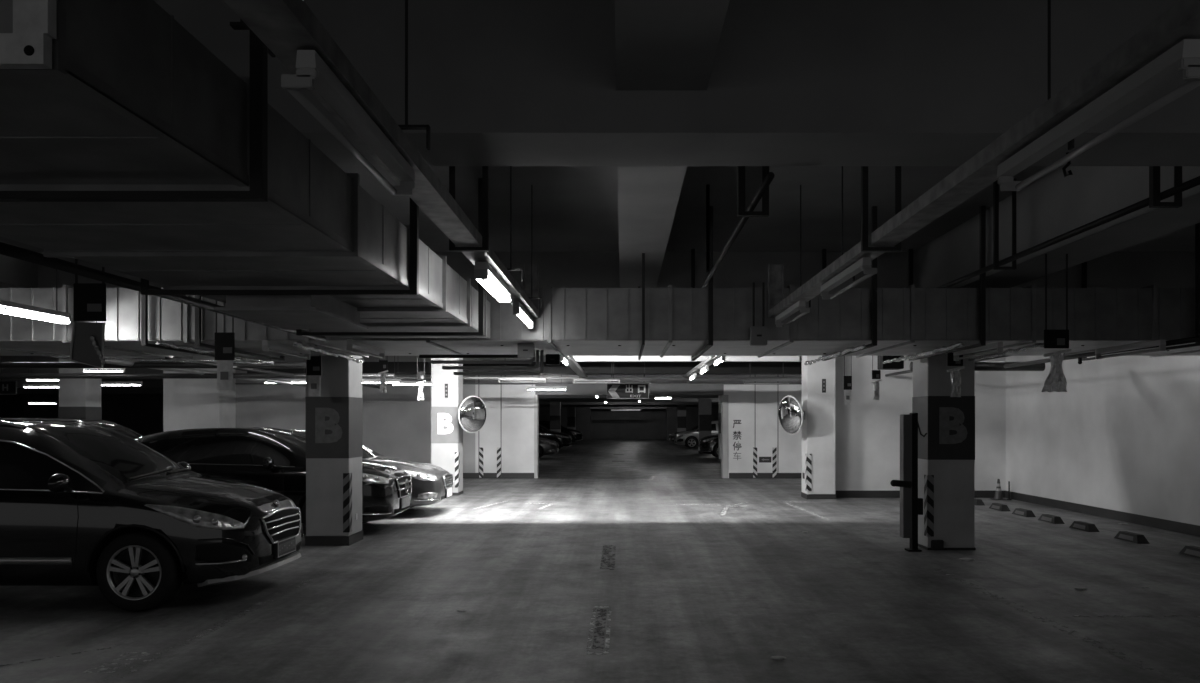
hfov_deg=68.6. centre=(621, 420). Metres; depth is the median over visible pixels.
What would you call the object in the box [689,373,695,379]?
lamp
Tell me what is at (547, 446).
parked car
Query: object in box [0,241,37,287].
beam
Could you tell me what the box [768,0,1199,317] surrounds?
cable tray
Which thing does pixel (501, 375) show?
trim
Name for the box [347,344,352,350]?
socket
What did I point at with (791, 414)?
convex mirror
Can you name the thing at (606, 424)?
wall
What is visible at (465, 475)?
baseboard
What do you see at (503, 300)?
socket
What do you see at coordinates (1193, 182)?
ceiling pipe
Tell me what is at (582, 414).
wall
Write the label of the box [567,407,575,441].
concrete column
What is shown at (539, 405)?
beam
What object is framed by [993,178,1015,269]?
hanger
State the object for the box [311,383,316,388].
print
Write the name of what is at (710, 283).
hanger
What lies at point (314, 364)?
sign
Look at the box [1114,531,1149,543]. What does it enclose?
wheel stop
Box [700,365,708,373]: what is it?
lamp
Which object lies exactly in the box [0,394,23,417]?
wall
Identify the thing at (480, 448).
guard
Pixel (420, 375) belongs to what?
sign
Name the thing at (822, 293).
socket
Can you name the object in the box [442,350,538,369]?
conduit
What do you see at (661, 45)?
beam
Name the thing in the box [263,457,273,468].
mirror
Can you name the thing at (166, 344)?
cable
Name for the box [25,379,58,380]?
lamp
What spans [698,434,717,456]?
parked car
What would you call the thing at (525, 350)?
junction box
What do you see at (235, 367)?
ceiling pipe
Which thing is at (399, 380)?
lamp
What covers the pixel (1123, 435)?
wall
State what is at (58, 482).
mirror
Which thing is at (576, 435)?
parked car
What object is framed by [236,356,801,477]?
wall
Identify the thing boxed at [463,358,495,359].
beam
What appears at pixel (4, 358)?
beam
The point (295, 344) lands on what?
cable
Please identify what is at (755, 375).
trim
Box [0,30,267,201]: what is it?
hanger
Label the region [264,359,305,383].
lamp
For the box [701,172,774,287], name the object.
ceiling pipe
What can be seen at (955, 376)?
sign
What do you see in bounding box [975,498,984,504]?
wheel stop
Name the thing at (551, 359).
junction box
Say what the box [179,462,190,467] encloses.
mirror
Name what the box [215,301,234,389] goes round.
sign
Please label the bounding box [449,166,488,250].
hanger
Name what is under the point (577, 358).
duct
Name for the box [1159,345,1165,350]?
socket
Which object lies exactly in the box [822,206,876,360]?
hanger
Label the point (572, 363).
cable tray
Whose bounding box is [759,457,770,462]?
notice
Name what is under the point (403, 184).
socket
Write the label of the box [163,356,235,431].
wall
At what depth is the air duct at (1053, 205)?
7.71 m
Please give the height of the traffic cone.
0.425 m
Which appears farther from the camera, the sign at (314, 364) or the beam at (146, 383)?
the beam at (146, 383)
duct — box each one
[0,0,489,337]
[0,285,1199,357]
[215,295,368,328]
[560,356,798,361]
[799,166,1199,359]
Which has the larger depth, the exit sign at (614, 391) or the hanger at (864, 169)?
the exit sign at (614, 391)
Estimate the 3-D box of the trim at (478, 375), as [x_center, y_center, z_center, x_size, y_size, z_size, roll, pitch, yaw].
[-4.000,-0.025,24.597,0.024,2.950,0.006,0,0,0]
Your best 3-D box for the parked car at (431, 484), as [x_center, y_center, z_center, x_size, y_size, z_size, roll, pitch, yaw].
[-5.316,0.872,15.300,4.648,1.455,2.210,0,0,0]
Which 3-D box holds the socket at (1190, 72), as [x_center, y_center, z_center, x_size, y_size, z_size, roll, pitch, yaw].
[1.595,-0.964,2.431,0.082,0.037,0.022,0,0,0]
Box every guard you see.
[479,447,482,477]
[497,447,500,477]
[753,447,756,477]
[772,447,776,477]
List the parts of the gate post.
panel, plate, post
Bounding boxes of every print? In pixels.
[220,372,227,379]
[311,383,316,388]
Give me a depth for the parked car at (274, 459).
12.21 m
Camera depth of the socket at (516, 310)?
7.72 m
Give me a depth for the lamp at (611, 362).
21.28 m
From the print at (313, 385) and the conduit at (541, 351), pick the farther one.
the print at (313, 385)
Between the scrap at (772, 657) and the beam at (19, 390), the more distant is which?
the beam at (19, 390)
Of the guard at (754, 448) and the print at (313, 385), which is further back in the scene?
the guard at (754, 448)
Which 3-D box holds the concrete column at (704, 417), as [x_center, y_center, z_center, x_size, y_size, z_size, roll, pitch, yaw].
[4.080,0.250,43.290,0.596,2.700,0.596,0,0,0]
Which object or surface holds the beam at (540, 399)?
attached to the ceiling at (575, 208)
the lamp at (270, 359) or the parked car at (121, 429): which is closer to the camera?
the parked car at (121, 429)
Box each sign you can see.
[0,356,16,394]
[69,259,105,368]
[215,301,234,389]
[307,355,320,395]
[378,359,387,392]
[416,356,425,399]
[607,384,648,398]
[844,356,851,404]
[872,356,881,399]
[947,353,964,396]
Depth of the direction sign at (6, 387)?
19.98 m
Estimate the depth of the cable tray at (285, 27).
3.08 m
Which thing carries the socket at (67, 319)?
attached to the lamp at (64, 317)
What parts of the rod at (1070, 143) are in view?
rod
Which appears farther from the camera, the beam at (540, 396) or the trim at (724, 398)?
the beam at (540, 396)
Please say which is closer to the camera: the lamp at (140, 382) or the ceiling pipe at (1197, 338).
the ceiling pipe at (1197, 338)
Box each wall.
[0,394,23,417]
[24,394,162,435]
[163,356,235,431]
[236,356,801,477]
[539,407,717,439]
[591,409,665,439]
[836,356,1005,490]
[1006,356,1199,525]
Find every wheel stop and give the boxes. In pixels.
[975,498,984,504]
[989,503,1009,510]
[1012,508,1035,516]
[1038,514,1064,523]
[1069,521,1098,531]
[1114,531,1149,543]
[1178,546,1199,558]
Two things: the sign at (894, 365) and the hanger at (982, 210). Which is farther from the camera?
the sign at (894, 365)
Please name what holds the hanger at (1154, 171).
hanging from the ceiling at (575, 208)
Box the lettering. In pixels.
[733,420,741,459]
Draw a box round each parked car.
[0,418,303,611]
[70,419,142,438]
[135,427,411,526]
[284,429,453,507]
[539,421,582,441]
[539,424,571,448]
[539,437,558,456]
[669,425,697,441]
[675,421,717,448]
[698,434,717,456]
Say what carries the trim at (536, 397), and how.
attached to the wall at (396, 424)
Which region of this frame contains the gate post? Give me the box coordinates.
[890,413,926,551]
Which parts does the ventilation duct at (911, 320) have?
panel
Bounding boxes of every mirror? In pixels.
[47,473,72,492]
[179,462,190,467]
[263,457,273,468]
[458,396,486,432]
[778,396,804,434]
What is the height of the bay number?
0.002 m
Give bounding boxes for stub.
[1007,481,1011,499]
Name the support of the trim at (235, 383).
attached to the wall at (396, 424)
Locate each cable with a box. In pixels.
[50,356,273,364]
[156,341,262,361]
[293,342,363,362]
[804,344,865,364]
[883,342,964,363]
[968,343,1043,360]
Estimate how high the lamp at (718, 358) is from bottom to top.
0.112 m
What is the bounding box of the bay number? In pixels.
[82,652,149,672]
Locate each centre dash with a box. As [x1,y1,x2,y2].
[586,606,610,653]
[600,545,615,569]
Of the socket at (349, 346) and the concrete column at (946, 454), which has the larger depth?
the concrete column at (946, 454)
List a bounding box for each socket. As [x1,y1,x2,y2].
[60,318,69,323]
[262,345,268,350]
[281,74,313,89]
[296,68,318,80]
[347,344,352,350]
[390,186,411,194]
[400,181,414,188]
[474,269,487,278]
[499,295,510,302]
[513,307,519,313]
[800,308,809,312]
[821,292,828,295]
[822,294,832,298]
[862,265,870,269]
[864,268,876,273]
[997,347,1002,352]
[998,176,1013,184]
[1000,181,1021,190]
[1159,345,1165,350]
[1178,58,1199,70]
[1183,65,1199,79]
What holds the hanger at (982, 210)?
hanging from the ceiling at (575, 208)
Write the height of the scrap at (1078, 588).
0.022 m
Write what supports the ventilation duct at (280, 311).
attached to the ventilation duct at (96, 95)
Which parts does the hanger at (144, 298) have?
drop rod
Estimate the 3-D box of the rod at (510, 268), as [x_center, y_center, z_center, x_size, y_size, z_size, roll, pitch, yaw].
[-0.810,-1.630,6.650,0.120,1.140,0.030,0,0,0]
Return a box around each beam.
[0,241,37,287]
[0,356,162,379]
[0,380,162,387]
[17,388,162,393]
[104,356,192,358]
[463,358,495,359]
[535,384,723,394]
[539,395,717,397]
[539,398,717,401]
[539,402,717,404]
[539,405,717,406]
[615,0,729,287]
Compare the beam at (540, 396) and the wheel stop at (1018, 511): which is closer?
the wheel stop at (1018, 511)
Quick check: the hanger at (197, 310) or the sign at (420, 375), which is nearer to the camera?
the hanger at (197, 310)
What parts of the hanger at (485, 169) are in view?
drop rod, drop rod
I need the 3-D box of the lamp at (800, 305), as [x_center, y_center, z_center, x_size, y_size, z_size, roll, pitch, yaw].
[1.589,-0.996,8.260,0.095,0.108,1.200,0,0,0]
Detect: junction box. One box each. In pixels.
[518,343,533,357]
[546,354,559,364]
[750,282,766,345]
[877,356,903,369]
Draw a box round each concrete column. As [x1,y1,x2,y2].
[58,358,101,421]
[305,356,362,545]
[431,358,462,495]
[550,402,560,448]
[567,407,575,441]
[677,405,685,431]
[698,398,710,453]
[718,395,720,461]
[801,356,835,498]
[912,354,975,549]
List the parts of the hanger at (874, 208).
drop rod, drop rod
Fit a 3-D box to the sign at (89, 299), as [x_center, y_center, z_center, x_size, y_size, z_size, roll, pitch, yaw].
[-3.877,-1.289,6.391,0.267,1.823,0.037,0,0,0]
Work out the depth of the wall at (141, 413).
50.00 m
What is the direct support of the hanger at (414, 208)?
hanging from the ceiling at (575, 208)
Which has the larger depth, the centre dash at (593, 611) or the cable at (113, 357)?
the cable at (113, 357)
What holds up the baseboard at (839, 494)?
attached to the wall at (867, 429)
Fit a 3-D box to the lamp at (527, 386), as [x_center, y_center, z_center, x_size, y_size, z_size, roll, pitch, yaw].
[-2.070,-1.516,24.200,1.100,1.357,0.058,0,0,0]
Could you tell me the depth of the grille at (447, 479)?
15.18 m
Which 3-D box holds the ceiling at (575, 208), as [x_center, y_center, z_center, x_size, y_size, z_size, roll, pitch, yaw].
[-11.000,-2.300,40.500,46.000,0.200,91.000,0,0,0]
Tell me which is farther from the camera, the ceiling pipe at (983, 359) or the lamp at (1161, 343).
the ceiling pipe at (983, 359)
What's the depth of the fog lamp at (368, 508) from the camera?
12.18 m
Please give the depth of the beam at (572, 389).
24.58 m
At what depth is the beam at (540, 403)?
58.00 m
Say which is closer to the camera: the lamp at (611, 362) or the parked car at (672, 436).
the lamp at (611, 362)
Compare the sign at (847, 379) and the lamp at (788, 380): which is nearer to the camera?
the sign at (847, 379)
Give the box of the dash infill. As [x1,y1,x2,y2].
[593,609,605,646]
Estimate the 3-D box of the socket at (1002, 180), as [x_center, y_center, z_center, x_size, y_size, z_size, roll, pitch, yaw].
[1.570,-0.985,3.603,0.058,0.030,0.025,0,0,0]
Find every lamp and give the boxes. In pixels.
[0,269,70,323]
[23,356,58,387]
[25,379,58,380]
[28,388,57,403]
[82,368,125,371]
[101,381,142,385]
[262,340,310,359]
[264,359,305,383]
[281,50,414,194]
[346,339,384,358]
[362,356,400,383]
[365,505,389,512]
[392,381,430,385]
[418,492,437,498]
[474,262,510,302]
[499,378,545,382]
[513,301,533,328]
[527,386,566,390]
[560,356,567,365]
[573,362,619,382]
[605,362,650,383]
[611,409,639,410]
[655,395,671,398]
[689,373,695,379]
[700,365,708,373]
[714,356,724,365]
[744,379,789,383]
[775,300,809,326]
[820,257,876,298]
[953,342,1002,360]
[997,39,1199,190]
[1095,340,1165,358]
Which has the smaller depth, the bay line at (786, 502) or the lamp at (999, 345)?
the lamp at (999, 345)
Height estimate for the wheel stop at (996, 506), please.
0.105 m
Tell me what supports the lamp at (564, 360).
attached to the cable tray at (572, 363)
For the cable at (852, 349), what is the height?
0.070 m
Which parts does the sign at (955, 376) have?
clamp rail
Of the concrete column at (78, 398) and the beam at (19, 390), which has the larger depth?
the beam at (19, 390)
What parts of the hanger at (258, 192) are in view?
drop rod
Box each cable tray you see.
[223,0,538,317]
[566,356,587,376]
[682,356,717,376]
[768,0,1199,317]
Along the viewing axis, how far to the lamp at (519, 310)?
8.19 m
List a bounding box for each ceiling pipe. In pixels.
[0,242,325,341]
[0,362,305,367]
[0,373,394,378]
[46,356,305,386]
[165,356,379,388]
[394,377,801,378]
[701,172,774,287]
[885,356,1007,376]
[910,362,1044,370]
[937,176,1199,287]
[1003,336,1199,367]
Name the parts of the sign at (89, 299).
number panel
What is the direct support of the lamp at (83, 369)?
hanging from the ceiling at (575, 208)
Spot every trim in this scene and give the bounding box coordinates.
[235,383,801,384]
[478,375,478,472]
[501,375,501,472]
[534,395,538,477]
[721,395,727,477]
[755,375,755,446]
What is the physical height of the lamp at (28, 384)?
1.277 m
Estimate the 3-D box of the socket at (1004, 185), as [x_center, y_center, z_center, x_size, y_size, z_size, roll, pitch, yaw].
[1.595,-0.964,3.609,0.082,0.037,0.022,0,0,0]
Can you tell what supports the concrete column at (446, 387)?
on the floor at (694, 593)
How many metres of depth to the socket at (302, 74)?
2.49 m
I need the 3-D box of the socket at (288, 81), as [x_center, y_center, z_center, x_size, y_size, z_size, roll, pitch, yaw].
[-0.922,-0.964,2.501,0.087,0.037,0.022,0,0,0]
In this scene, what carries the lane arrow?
on the floor at (694, 593)
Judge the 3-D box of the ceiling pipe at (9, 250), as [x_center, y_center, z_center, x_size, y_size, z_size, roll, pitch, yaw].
[-3.020,-0.835,5.550,0.060,0.070,6.700,0,0,0]
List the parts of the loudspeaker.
clamp rail, number panel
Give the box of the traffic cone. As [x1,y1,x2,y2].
[990,479,1006,499]
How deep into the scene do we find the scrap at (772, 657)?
5.89 m
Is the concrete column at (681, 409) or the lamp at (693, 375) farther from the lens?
the concrete column at (681, 409)
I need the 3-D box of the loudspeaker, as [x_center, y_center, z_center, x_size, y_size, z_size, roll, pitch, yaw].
[3.889,-1.228,7.884,0.270,1.943,0.051,0,0,0]
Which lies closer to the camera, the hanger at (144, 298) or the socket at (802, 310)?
the socket at (802, 310)
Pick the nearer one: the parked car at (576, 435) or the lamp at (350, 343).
the lamp at (350, 343)
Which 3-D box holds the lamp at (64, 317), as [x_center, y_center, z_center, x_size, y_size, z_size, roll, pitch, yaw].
[-5.620,-1.587,8.300,0.099,1.217,1.200,0,0,0]
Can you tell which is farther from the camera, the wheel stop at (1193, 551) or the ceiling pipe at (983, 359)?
the ceiling pipe at (983, 359)
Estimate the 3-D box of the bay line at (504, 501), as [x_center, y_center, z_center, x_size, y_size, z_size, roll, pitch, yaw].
[-1.935,1.597,16.659,1.244,0.002,1.649,0,0,14]
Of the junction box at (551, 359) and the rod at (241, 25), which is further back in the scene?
the junction box at (551, 359)
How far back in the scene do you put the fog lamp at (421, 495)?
14.53 m
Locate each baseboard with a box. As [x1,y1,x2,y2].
[463,473,533,477]
[729,473,801,477]
[836,491,1004,497]
[1005,491,1199,536]
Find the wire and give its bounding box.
[1062,152,1072,176]
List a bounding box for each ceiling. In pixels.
[0,166,1194,251]
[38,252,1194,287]
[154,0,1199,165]
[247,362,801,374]
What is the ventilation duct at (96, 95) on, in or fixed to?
hanging from the hanger at (258, 192)
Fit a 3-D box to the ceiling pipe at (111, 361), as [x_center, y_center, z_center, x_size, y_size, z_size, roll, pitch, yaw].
[-7.900,-0.925,15.000,0.100,0.150,16.000,0,0,0]
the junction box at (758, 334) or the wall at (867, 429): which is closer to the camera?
the junction box at (758, 334)
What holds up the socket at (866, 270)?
attached to the lamp at (864, 263)
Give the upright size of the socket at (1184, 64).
0.030 m
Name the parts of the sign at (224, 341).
number panel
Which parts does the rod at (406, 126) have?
rod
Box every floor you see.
[0,479,1199,682]
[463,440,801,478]
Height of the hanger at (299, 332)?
1.422 m
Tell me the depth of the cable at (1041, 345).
9.70 m
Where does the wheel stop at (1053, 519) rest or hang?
on the floor at (694, 593)
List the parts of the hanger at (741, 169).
drop rod, drop rod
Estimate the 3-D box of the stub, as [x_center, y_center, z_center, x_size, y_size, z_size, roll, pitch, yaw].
[7.830,1.410,17.800,0.100,0.380,0.100,0,0,0]
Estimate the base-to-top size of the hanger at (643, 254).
1.417 m
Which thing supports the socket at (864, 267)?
attached to the lamp at (864, 263)
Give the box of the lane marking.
[0,648,109,665]
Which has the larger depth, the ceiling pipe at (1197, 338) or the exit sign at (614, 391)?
the exit sign at (614, 391)
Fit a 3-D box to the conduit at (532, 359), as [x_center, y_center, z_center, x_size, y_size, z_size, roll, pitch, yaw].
[-1.587,-0.734,10.050,1.185,0.162,0.040,0,0,0]
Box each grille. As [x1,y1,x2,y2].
[260,507,300,543]
[396,475,411,497]
[442,474,453,488]
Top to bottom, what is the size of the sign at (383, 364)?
0.664 m
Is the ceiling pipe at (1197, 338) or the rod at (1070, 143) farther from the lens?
the ceiling pipe at (1197, 338)
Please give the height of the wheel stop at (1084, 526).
0.105 m
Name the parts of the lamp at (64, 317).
suspension rod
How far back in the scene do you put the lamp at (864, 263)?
6.09 m
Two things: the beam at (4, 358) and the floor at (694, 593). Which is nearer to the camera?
the floor at (694, 593)
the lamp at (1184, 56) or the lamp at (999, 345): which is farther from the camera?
the lamp at (999, 345)
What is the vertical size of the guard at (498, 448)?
0.840 m
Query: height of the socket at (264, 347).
0.062 m
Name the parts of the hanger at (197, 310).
drop rod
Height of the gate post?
1.700 m
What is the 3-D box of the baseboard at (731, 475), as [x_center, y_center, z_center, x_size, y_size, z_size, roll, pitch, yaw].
[4.095,1.525,24.593,2.210,0.150,0.015,0,0,0]
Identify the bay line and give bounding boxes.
[474,501,552,508]
[786,502,830,519]
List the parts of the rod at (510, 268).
rod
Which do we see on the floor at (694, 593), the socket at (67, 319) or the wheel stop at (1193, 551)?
the wheel stop at (1193, 551)
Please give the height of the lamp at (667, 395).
1.317 m
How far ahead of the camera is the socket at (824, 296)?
6.82 m
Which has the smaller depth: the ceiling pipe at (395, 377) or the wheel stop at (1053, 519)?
the wheel stop at (1053, 519)
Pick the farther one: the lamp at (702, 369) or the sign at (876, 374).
the lamp at (702, 369)
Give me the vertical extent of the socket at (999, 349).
0.062 m
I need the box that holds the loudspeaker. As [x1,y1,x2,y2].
[1041,254,1071,391]
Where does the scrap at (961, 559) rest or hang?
on the floor at (694, 593)
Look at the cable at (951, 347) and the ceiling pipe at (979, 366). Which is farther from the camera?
the ceiling pipe at (979, 366)
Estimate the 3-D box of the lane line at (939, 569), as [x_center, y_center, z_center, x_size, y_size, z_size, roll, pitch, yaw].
[4.375,1.597,7.050,2.050,0.002,4.900,0,0,0]
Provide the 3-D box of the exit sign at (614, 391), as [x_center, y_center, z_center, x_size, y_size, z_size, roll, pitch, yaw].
[0.150,-0.860,21.995,1.040,0.610,0.069,0,0,0]
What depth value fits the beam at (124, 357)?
21.38 m
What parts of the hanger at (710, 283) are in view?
drop rod, drop rod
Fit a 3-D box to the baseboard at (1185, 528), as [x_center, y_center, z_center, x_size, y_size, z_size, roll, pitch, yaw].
[7.992,1.525,6.675,0.015,0.150,23.350,0,0,0]
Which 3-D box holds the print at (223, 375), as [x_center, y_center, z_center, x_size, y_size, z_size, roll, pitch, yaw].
[-3.860,-0.440,8.542,0.076,0.078,0.004,0,0,0]
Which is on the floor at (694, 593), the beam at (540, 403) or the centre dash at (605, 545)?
the centre dash at (605, 545)
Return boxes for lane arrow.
[682,502,747,514]
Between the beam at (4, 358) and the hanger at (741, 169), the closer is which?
the hanger at (741, 169)
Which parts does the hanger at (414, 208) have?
drop rod, drop rod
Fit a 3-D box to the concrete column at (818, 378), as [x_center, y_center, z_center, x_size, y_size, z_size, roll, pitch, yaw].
[4.077,0.050,18.287,0.602,3.100,0.602,0,0,0]
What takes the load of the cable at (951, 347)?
attached to the ventilation duct at (911, 320)
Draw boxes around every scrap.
[771,656,786,659]
[959,558,974,560]
[1074,587,1086,589]
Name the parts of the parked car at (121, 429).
roof rail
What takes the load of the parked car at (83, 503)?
on the floor at (694, 593)
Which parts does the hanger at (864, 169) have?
drop rod, drop rod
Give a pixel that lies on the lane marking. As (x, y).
(106, 648)
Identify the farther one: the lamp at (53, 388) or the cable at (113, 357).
the lamp at (53, 388)
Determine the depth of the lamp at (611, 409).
72.48 m
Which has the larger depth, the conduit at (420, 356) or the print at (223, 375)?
the conduit at (420, 356)
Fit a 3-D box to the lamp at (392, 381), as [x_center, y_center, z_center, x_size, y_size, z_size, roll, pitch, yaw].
[-5.200,-1.542,22.000,1.100,1.307,0.058,0,0,0]
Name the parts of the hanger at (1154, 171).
drop rod, drop rod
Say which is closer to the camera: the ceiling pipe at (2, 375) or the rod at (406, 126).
the rod at (406, 126)
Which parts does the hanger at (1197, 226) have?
drop rod, drop rod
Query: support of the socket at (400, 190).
attached to the lamp at (312, 72)
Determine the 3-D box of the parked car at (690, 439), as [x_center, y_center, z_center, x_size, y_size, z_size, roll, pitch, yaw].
[5.304,0.784,52.000,4.432,1.632,2.270,0,0,0]
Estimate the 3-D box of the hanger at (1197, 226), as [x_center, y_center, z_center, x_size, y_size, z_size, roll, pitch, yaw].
[5.920,-1.486,10.150,0.045,1.427,2.285,0,0,0]
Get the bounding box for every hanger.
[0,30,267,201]
[141,198,418,294]
[141,294,241,360]
[195,295,284,360]
[296,178,483,335]
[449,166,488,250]
[638,253,644,359]
[691,206,712,360]
[738,166,768,216]
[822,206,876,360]
[861,166,900,250]
[909,206,985,360]
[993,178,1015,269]
[1082,223,1199,360]
[1149,166,1181,207]
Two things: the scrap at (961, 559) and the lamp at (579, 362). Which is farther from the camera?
the lamp at (579, 362)
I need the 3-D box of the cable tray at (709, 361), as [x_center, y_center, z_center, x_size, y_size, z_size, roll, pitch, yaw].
[1.575,-1.075,16.750,0.150,0.070,10.500,0,0,0]
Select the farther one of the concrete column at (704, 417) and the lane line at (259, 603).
the concrete column at (704, 417)
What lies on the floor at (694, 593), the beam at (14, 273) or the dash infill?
the dash infill
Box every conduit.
[419,355,517,357]
[431,350,534,363]
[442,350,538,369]
[453,350,543,374]
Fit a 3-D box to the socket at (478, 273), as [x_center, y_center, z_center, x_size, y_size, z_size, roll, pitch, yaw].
[-0.930,-0.969,5.812,0.092,0.062,0.025,0,0,0]
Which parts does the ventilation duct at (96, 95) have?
frame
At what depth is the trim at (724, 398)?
24.57 m
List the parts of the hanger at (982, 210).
drop rod, drop rod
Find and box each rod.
[230,19,274,56]
[398,0,429,149]
[507,166,522,280]
[529,185,541,306]
[1048,0,1073,149]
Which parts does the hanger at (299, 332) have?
drop rod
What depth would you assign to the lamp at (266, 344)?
9.21 m
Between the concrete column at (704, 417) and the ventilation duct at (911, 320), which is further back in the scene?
the concrete column at (704, 417)
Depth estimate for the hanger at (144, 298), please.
9.03 m
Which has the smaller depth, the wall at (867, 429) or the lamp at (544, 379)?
the wall at (867, 429)
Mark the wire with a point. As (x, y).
(1069, 162)
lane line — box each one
[105,572,325,679]
[937,569,1199,676]
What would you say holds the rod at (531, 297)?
hanging from the ceiling at (575, 208)
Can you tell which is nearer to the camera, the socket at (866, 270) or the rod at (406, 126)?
the rod at (406, 126)
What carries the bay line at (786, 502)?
on the floor at (694, 593)
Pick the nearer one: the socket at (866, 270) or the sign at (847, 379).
the socket at (866, 270)
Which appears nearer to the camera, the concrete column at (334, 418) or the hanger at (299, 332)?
the hanger at (299, 332)
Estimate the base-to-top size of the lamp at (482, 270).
0.112 m
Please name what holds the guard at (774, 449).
attached to the wall at (396, 424)
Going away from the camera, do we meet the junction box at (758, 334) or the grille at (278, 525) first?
the grille at (278, 525)
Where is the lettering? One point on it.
(739, 421)
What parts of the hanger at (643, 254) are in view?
drop rod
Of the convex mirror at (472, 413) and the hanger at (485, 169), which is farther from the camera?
the convex mirror at (472, 413)
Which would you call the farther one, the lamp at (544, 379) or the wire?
the lamp at (544, 379)
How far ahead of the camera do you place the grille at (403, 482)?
12.85 m
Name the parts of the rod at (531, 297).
rod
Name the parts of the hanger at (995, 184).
drop rod, drop rod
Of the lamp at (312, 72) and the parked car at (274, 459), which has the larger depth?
the parked car at (274, 459)
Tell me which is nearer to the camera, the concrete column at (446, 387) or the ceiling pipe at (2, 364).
the ceiling pipe at (2, 364)
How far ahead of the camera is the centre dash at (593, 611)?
6.69 m

